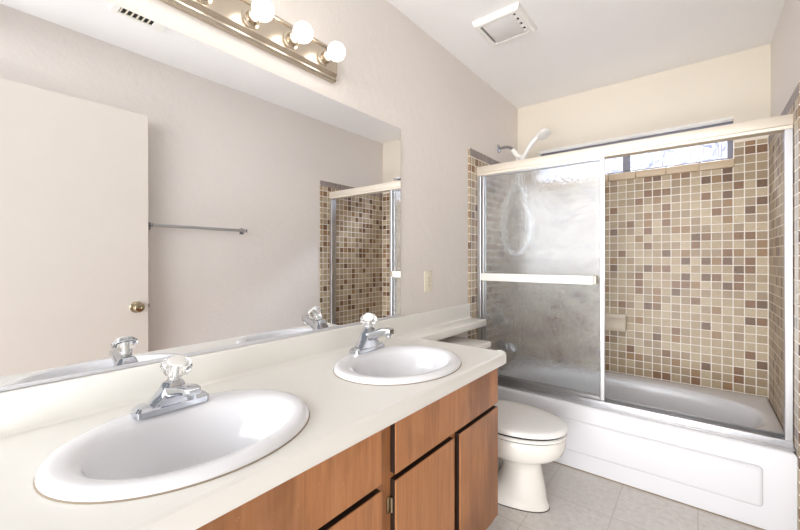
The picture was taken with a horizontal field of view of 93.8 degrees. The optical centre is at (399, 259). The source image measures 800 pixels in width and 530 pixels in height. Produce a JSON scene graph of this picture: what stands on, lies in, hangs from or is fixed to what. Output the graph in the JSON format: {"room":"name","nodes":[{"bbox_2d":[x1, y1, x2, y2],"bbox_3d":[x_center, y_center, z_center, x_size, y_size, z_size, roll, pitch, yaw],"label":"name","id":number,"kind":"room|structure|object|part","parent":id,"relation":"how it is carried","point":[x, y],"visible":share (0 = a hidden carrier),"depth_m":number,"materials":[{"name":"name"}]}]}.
{"room":"bathroom","nodes":[
{"label":"bathroom","id":0,"kind":"room"},
{"bbox_2d":[2,0,517,391],"bbox_3d":[-0.018,-0.052,1.989,0.120,2.440,3.323,0,0,39],"label":"wall","id":1,"kind":"structure","parent":0,"point":[391,71],"depth_m":2.01,"materials":[{"name":"paint"}]},
{"bbox_2d":[0,0,400,391],"bbox_3d":[-0.463,-0.190,1.329,0.008,0.954,1.490,0,0,39],"label":"wall mirror","id":2,"kind":"object","parent":1,"relation":"attached to","point":[165,192],"visible":1,"depth_m":1.06,"materials":[{"name":"silver mirror"}]},
{"bbox_2d":[0,304,470,437],"bbox_3d":[-0.229,0.355,1.603,0.032,0.133,2.213,0,0,39],"label":"backsplash","id":3,"kind":"structure","parent":1,"relation":"attached to","point":[26,409],"depth_m":1.04,"materials":[{"name":"beige laminate"}]},
{"bbox_2d":[159,0,344,83],"bbox_3d":[-0.509,-0.802,1.169,0.135,0.133,0.900,0,0,39],"label":"vanity light","id":4,"kind":"object","parent":1,"relation":"attached to","point":[255,23],"visible":1,"depth_m":1.29,"materials":[{"name":"gold metal"}]},
{"bbox_2d":[198,0,212,4],"bbox_3d":[-0.585,-0.804,1.118,0.029,0.064,0.064,0,0,39],"label":"socket","id":5,"kind":"object","parent":4,"relation":"attached to","point":[200,2],"depth_m":1.13,"materials":[{"name":"gold metal"}]},
{"bbox_2d":[242,8,260,28],"bbox_3d":[-0.487,-0.804,1.240,0.029,0.064,0.064,0,0,39],"label":"socket","id":6,"kind":"object","parent":4,"relation":"attached to","point":[249,21],"depth_m":1.23,"materials":[{"name":"gold metal"}]},
{"bbox_3d":[-0.446,-0.804,1.207,0.082,0.069,0.069,0,0,39],"label":"light bulb","id":7,"kind":"part","parent":4,"relation":"part of","materials":[{"name":"white glass"}]},
{"bbox_2d":[283,30,298,49],"bbox_3d":[-0.390,-0.804,1.362,0.029,0.064,0.064,0,0,39],"label":"socket","id":8,"kind":"object","parent":4,"relation":"attached to","point":[289,41],"depth_m":1.35,"materials":[{"name":"gold metal"}]},
{"bbox_3d":[-0.349,-0.804,1.329,0.082,0.069,0.069,0,0,39],"label":"light bulb","id":9,"kind":"part","parent":4,"relation":"part of","materials":[{"name":"white glass"}]},
{"bbox_2d":[318,49,331,66],"bbox_3d":[-0.292,-0.804,1.484,0.029,0.064,0.064,0,0,39],"label":"socket","id":10,"kind":"object","parent":4,"relation":"attached to","point":[324,60],"depth_m":1.47,"materials":[{"name":"gold metal"}]},
{"bbox_3d":[-0.251,-0.804,1.451,0.082,0.069,0.069,0,0,39],"label":"light bulb","id":11,"kind":"part","parent":4,"relation":"part of","materials":[{"name":"white glass"}]},
{"bbox_2d":[424,271,431,291],"bbox_3d":[0.161,0.122,2.109,0.008,0.116,0.076,0,0,39],"label":"wall outlet","id":12,"kind":"object","parent":1,"relation":"attached to","point":[427,274],"visible":1,"depth_m":2.10,"materials":[{"name":"beige plastic"}]},
{"bbox_2d":[468,148,489,338],"bbox_3d":[0.722,0.213,2.808,0.012,1.909,0.855,0,0,39],"label":"wall tile","id":13,"kind":"structure","parent":1,"relation":"attached to","point":[473,163],"depth_m":2.50,"materials":[{"name":"tile"}]},
{"bbox_2d":[470,148,499,164],"bbox_3d":[0.723,-0.716,2.807,0.012,0.050,0.853,0,0,39],"label":"wall tile","id":14,"kind":"object","parent":1,"relation":"attached to","point":[474,153],"depth_m":2.62,"materials":[{"name":"brown tile"}]},
{"bbox_2d":[497,128,550,159],"bbox_3d":[0.899,-0.475,2.731,0.385,0.891,0.099,0,0,39],"label":"shower","id":15,"kind":"object","parent":1,"relation":"attached to","point":[543,133],"visible":0.36,"depth_m":2.70,"materials":[{"name":"white plastic"}]},
{"bbox_3d":[0.807,-0.829,2.812,0.126,0.062,0.021,0,0,39],"label":"shower arm","id":16,"kind":"part","parent":15,"relation":"part of","materials":[{"name":"silver metal"}]},
{"bbox_2d":[387,0,784,108],"bbox_3d":[0.624,-1.322,1.475,1.765,0.100,3.323,0,0,39],"label":"ceiling","id":17,"kind":"structure","parent":0,"point":[575,46],"depth_m":2.13,"materials":[{"name":"paint"}]},
{"bbox_2d":[472,2,536,46],"bbox_3d":[0.566,-1.258,2.024,0.257,0.028,0.260,0,0,39],"label":"exhaust fan","id":18,"kind":"object","parent":17,"relation":"attached to","point":[509,23],"visible":1,"depth_m":1.99,"materials":[{"name":"white plastic"}]},
{"bbox_3d":[0.565,-1.251,2.026,0.168,0.011,0.186,0,0,39],"label":"panel","id":19,"kind":"part","parent":18,"relation":"part of","materials":[{"name":"grey plastic"}]},
{"bbox_2d":[486,458,759,529],"bbox_3d":[0.624,1.218,1.475,1.765,0.100,3.323,0,0,39],"label":"floor","id":20,"kind":"structure","parent":0,"point":[578,500],"depth_m":1.73,"materials":[{"name":"tile"}]},
{"bbox_2d":[196,368,497,529],"bbox_3d":[-0.262,0.796,1.135,0.553,0.744,1.418,0,0,39],"label":"vanity cabinet","id":21,"kind":"object","parent":20,"relation":"on","point":[435,467],"visible":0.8,"depth_m":1.05,"materials":[{"name":"brown wood"}]},
{"bbox_2d":[0,304,505,529],"bbox_3d":[-0.011,0.356,1.433,0.584,0.134,2.220,0,0,39],"label":"countertop","id":22,"kind":"structure","parent":21,"relation":"on","point":[35,421],"depth_m":0.90,"materials":[{"name":"beige laminate"}]},
{"bbox_2d":[131,355,208,419],"bbox_3d":[-0.526,0.300,0.897,0.155,0.131,0.164,0,0,39],"label":"faucet","id":23,"kind":"object","parent":22,"relation":"on","point":[173,393],"visible":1,"depth_m":0.89,"materials":[{"name":"silver metal"}]},
{"bbox_3d":[-0.566,0.355,0.929,0.054,0.020,0.164,0,0,39],"label":"plate","id":24,"kind":"part","parent":23,"relation":"part of","materials":[{"name":"silver metal"}]},
{"bbox_3d":[-0.543,0.269,0.911,0.065,0.066,0.066,0,0,39],"label":"knob","id":25,"kind":"part","parent":23,"relation":"part of","materials":[{"name":"white plastic"}]},
{"bbox_3d":[-0.512,0.315,0.886,0.118,0.049,0.050,0,0,39],"label":"spout","id":26,"kind":"part","parent":23,"relation":"part of","materials":[{"name":"silver metal"}]},
{"bbox_2d":[33,389,309,503],"bbox_3d":[-0.448,0.443,0.826,0.428,0.156,0.518,0,0,39],"label":"oval sink","id":27,"kind":"object","parent":22,"relation":"in","point":[123,458],"visible":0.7,"depth_m":0.82,"materials":[{"name":"white ceramic"}]},
{"bbox_2d":[349,313,393,354],"bbox_3d":[-0.092,0.288,1.482,0.155,0.154,0.164,0,0,39],"label":"faucet","id":28,"kind":"object","parent":22,"relation":"on","point":[368,341],"visible":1,"depth_m":1.47,"materials":[{"name":"silver metal"}]},
{"bbox_3d":[-0.131,0.355,1.514,0.054,0.020,0.164,0,0,39],"label":"plate","id":29,"kind":"part","parent":28,"relation":"part of","materials":[{"name":"silver metal"}]},
{"bbox_3d":[-0.123,0.245,1.481,0.066,0.066,0.064,0,0,39],"label":"knob","id":30,"kind":"part","parent":28,"relation":"part of","materials":[{"name":"white plastic"}]},
{"bbox_3d":[-0.077,0.297,1.470,0.118,0.067,0.050,0,0,39],"label":"spout","id":31,"kind":"part","parent":28,"relation":"part of","materials":[{"name":"silver metal"}]},
{"bbox_2d":[333,345,461,385],"bbox_3d":[-0.002,0.443,1.374,0.428,0.156,0.518,0,0,39],"label":"oval sink","id":32,"kind":"object","parent":22,"relation":"in","point":[396,365],"visible":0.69,"depth_m":1.45,"materials":[{"name":"white ceramic"}]},
{"bbox_2d":[395,318,485,340],"bbox_3d":[0.256,0.402,2.115,0.111,0.040,0.822,0,0,39],"label":"shelf","id":33,"kind":"object","parent":22,"relation":"attached to","point":[444,329],"depth_m":2.06,"materials":[{"name":"beige laminate"}]},
{"bbox_3d":[-0.258,0.505,0.714,0.020,0.145,0.652,0,0,39],"label":"drawer","id":34,"kind":"part","parent":21,"relation":"part of","materials":[{"name":"brown wood"}]},
{"bbox_3d":[-0.154,0.814,0.843,0.020,0.439,0.320,0,0,39],"label":"cabinet door","id":35,"kind":"part","parent":21,"relation":"part of","materials":[{"name":"brown wood"}]},
{"bbox_3d":[0.077,0.814,1.133,0.020,0.439,0.308,0,0,39],"label":"cabinet door","id":36,"kind":"part","parent":21,"relation":"part of","materials":[{"name":"brown wood"}]},
{"bbox_3d":[-0.070,0.746,0.982,0.020,0.644,1.418,0,0,39],"label":"frame","id":37,"kind":"part","parent":21,"relation":"part of","materials":[{"name":"brown wood"}]},
{"bbox_3d":[0.184,0.505,1.267,0.020,0.145,0.651,0,0,39],"label":"drawer","id":38,"kind":"part","parent":21,"relation":"part of","materials":[{"name":"brown wood"}]},
{"bbox_3d":[0.293,0.814,1.403,0.020,0.439,0.307,0,0,39],"label":"cabinet door","id":39,"kind":"part","parent":21,"relation":"part of","materials":[{"name":"brown wood"}]},
{"bbox_2d":[439,336,567,512],"bbox_3d":[0.479,0.818,1.922,0.716,0.700,0.416,0,0,39],"label":"toilet","id":40,"kind":"object","parent":20,"relation":"on","point":[529,437],"visible":0.38,"depth_m":1.74,"materials":[{"name":"ceramic"}]},
{"bbox_3d":[0.298,0.485,2.067,0.252,0.035,0.416,0,0,39],"label":"tank lid","id":41,"kind":"part","parent":40,"relation":"part of","materials":[{"name":"ceramic"}]},
{"bbox_3d":[0.575,0.778,1.845,0.471,0.027,0.374,0,0,39],"label":"lid","id":42,"kind":"part","parent":40,"relation":"part of","materials":[{"name":"plastic"}]},
{"bbox_3d":[0.541,0.993,1.873,0.545,0.347,0.368,0,0,39],"label":"bowl","id":43,"kind":"part","parent":40,"relation":"part of","materials":[{"name":"ceramic"}]},
{"bbox_3d":[0.575,0.809,1.845,0.468,0.014,0.372,0,0,39],"label":"seat","id":44,"kind":"part","parent":40,"relation":"part of","materials":[{"name":"plastic"}]},
{"bbox_2d":[498,371,796,529],"bbox_3d":[1.315,0.988,2.337,1.501,0.360,0.847,0,0,39],"label":"bathtub","id":45,"kind":"object","parent":20,"relation":"on","point":[752,484],"visible":0.54,"depth_m":1.86,"materials":[{"name":"white ceramic"}]},
{"bbox_2d":[477,114,795,451],"bbox_3d":[1.114,0.088,2.086,1.502,1.438,0.120,0,0,39],"label":"shower door","id":46,"kind":"structure","parent":45,"relation":"on","point":[541,220],"depth_m":2.21,"materials":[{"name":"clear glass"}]},
{"bbox_3d":[0.847,0.103,2.315,0.710,1.332,0.005,0,0,39],"label":"glass pane","id":47,"kind":"part","parent":46,"relation":"part of","materials":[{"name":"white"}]},
{"bbox_3d":[0.850,0.104,2.313,0.745,1.364,0.018,0,0,39],"label":"sliding panel","id":48,"kind":"part","parent":46,"relation":"part of","materials":[{"name":"glass"}]},
{"bbox_3d":[1.130,-0.600,2.106,1.502,0.063,0.070,0,0,39],"label":"header rail","id":49,"kind":"part","parent":46,"relation":"part of","materials":[{"name":"beige metal"}]},
{"bbox_3d":[1.056,0.982,2.028,1.315,0.176,0.040,0,0,39],"label":"apron panel","id":50,"kind":"part","parent":45,"relation":"part of","materials":[{"name":"white ceramic"}]},
{"bbox_2d":[518,44,770,181],"bbox_3d":[1.624,-0.052,2.725,1.525,2.440,0.120,0,0,39],"label":"wall","id":51,"kind":"structure","parent":0,"point":[738,84],"depth_m":2.54,"materials":[{"name":"paint"}]},
{"bbox_2d":[538,116,733,174],"bbox_3d":[1.618,-0.753,2.712,1.191,0.261,0.098,0,0,39],"label":"window","id":52,"kind":"structure","parent":51,"relation":"in","point":[626,159],"depth_m":2.62,"materials":[{"name":"grey metal"}]},
{"bbox_2d":[605,159,734,181],"bbox_3d":[1.607,-0.595,2.699,1.198,0.052,0.093,0,0,39],"label":"sill","id":53,"kind":"structure","parent":51,"relation":"attached to","point":[728,163],"depth_m":2.48,"materials":[{"name":"tile"}]},
{"bbox_2d":[605,138,768,399],"bbox_3d":[1.583,0.076,2.674,1.525,1.584,0.012,0,0,39],"label":"wall tile","id":54,"kind":"structure","parent":51,"relation":"attached to","point":[687,254],"depth_m":2.42,"materials":[{"name":"tile"}]},
{"bbox_2d":[605,313,626,331],"bbox_3d":[1.523,0.443,2.665,0.155,0.114,0.078,0,0,39],"label":"soap dish","id":55,"kind":"object","parent":54,"relation":"attached to","point":[613,321],"visible":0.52,"depth_m":2.64,"materials":[{"name":"beige ceramic"}]},
{"bbox_3d":[1.543,0.441,2.690,0.155,0.110,0.014,0,0,39],"label":"plate","id":56,"kind":"part","parent":55,"relation":"part of","materials":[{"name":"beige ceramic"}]},
{"bbox_2d":[771,0,799,116],"bbox_3d":[1.266,-0.052,0.961,0.120,2.440,3.323,0,0,39],"label":"wall","id":57,"kind":"structure","parent":0,"point":[785,43],"depth_m":1.82,"materials":[{"name":"paint"}]},
{"bbox_2d":[768,82,799,143],"bbox_3d":[1.902,-0.700,1.861,0.010,0.050,0.857,0,0,39],"label":"wall tile","id":58,"kind":"object","parent":57,"relation":"attached to","point":[795,94],"depth_m":1.68,"materials":[{"name":"brown tile"}]},
{"bbox_2d":[769,83,799,529],"bbox_3d":[1.903,0.221,1.861,0.010,1.893,0.859,0,0,39],"label":"wall tile","id":59,"kind":"structure","parent":57,"relation":"attached to","point":[776,144],"depth_m":1.90,"materials":[{"name":"tile"}]},
{"label":"outside","id":60,"kind":"structure","parent":0,"visible":0},
{"bbox_2d":[606,142,726,172],"bbox_3d":[2.438,-0.225,3.302,3.293,2.791,0.963,0,0,30],"label":"shrub","id":61,"kind":"object","parent":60,"point":[715,153],"visible":0.04,"depth_m":3.21,"materials":[{"name":"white plant"}]}
]}

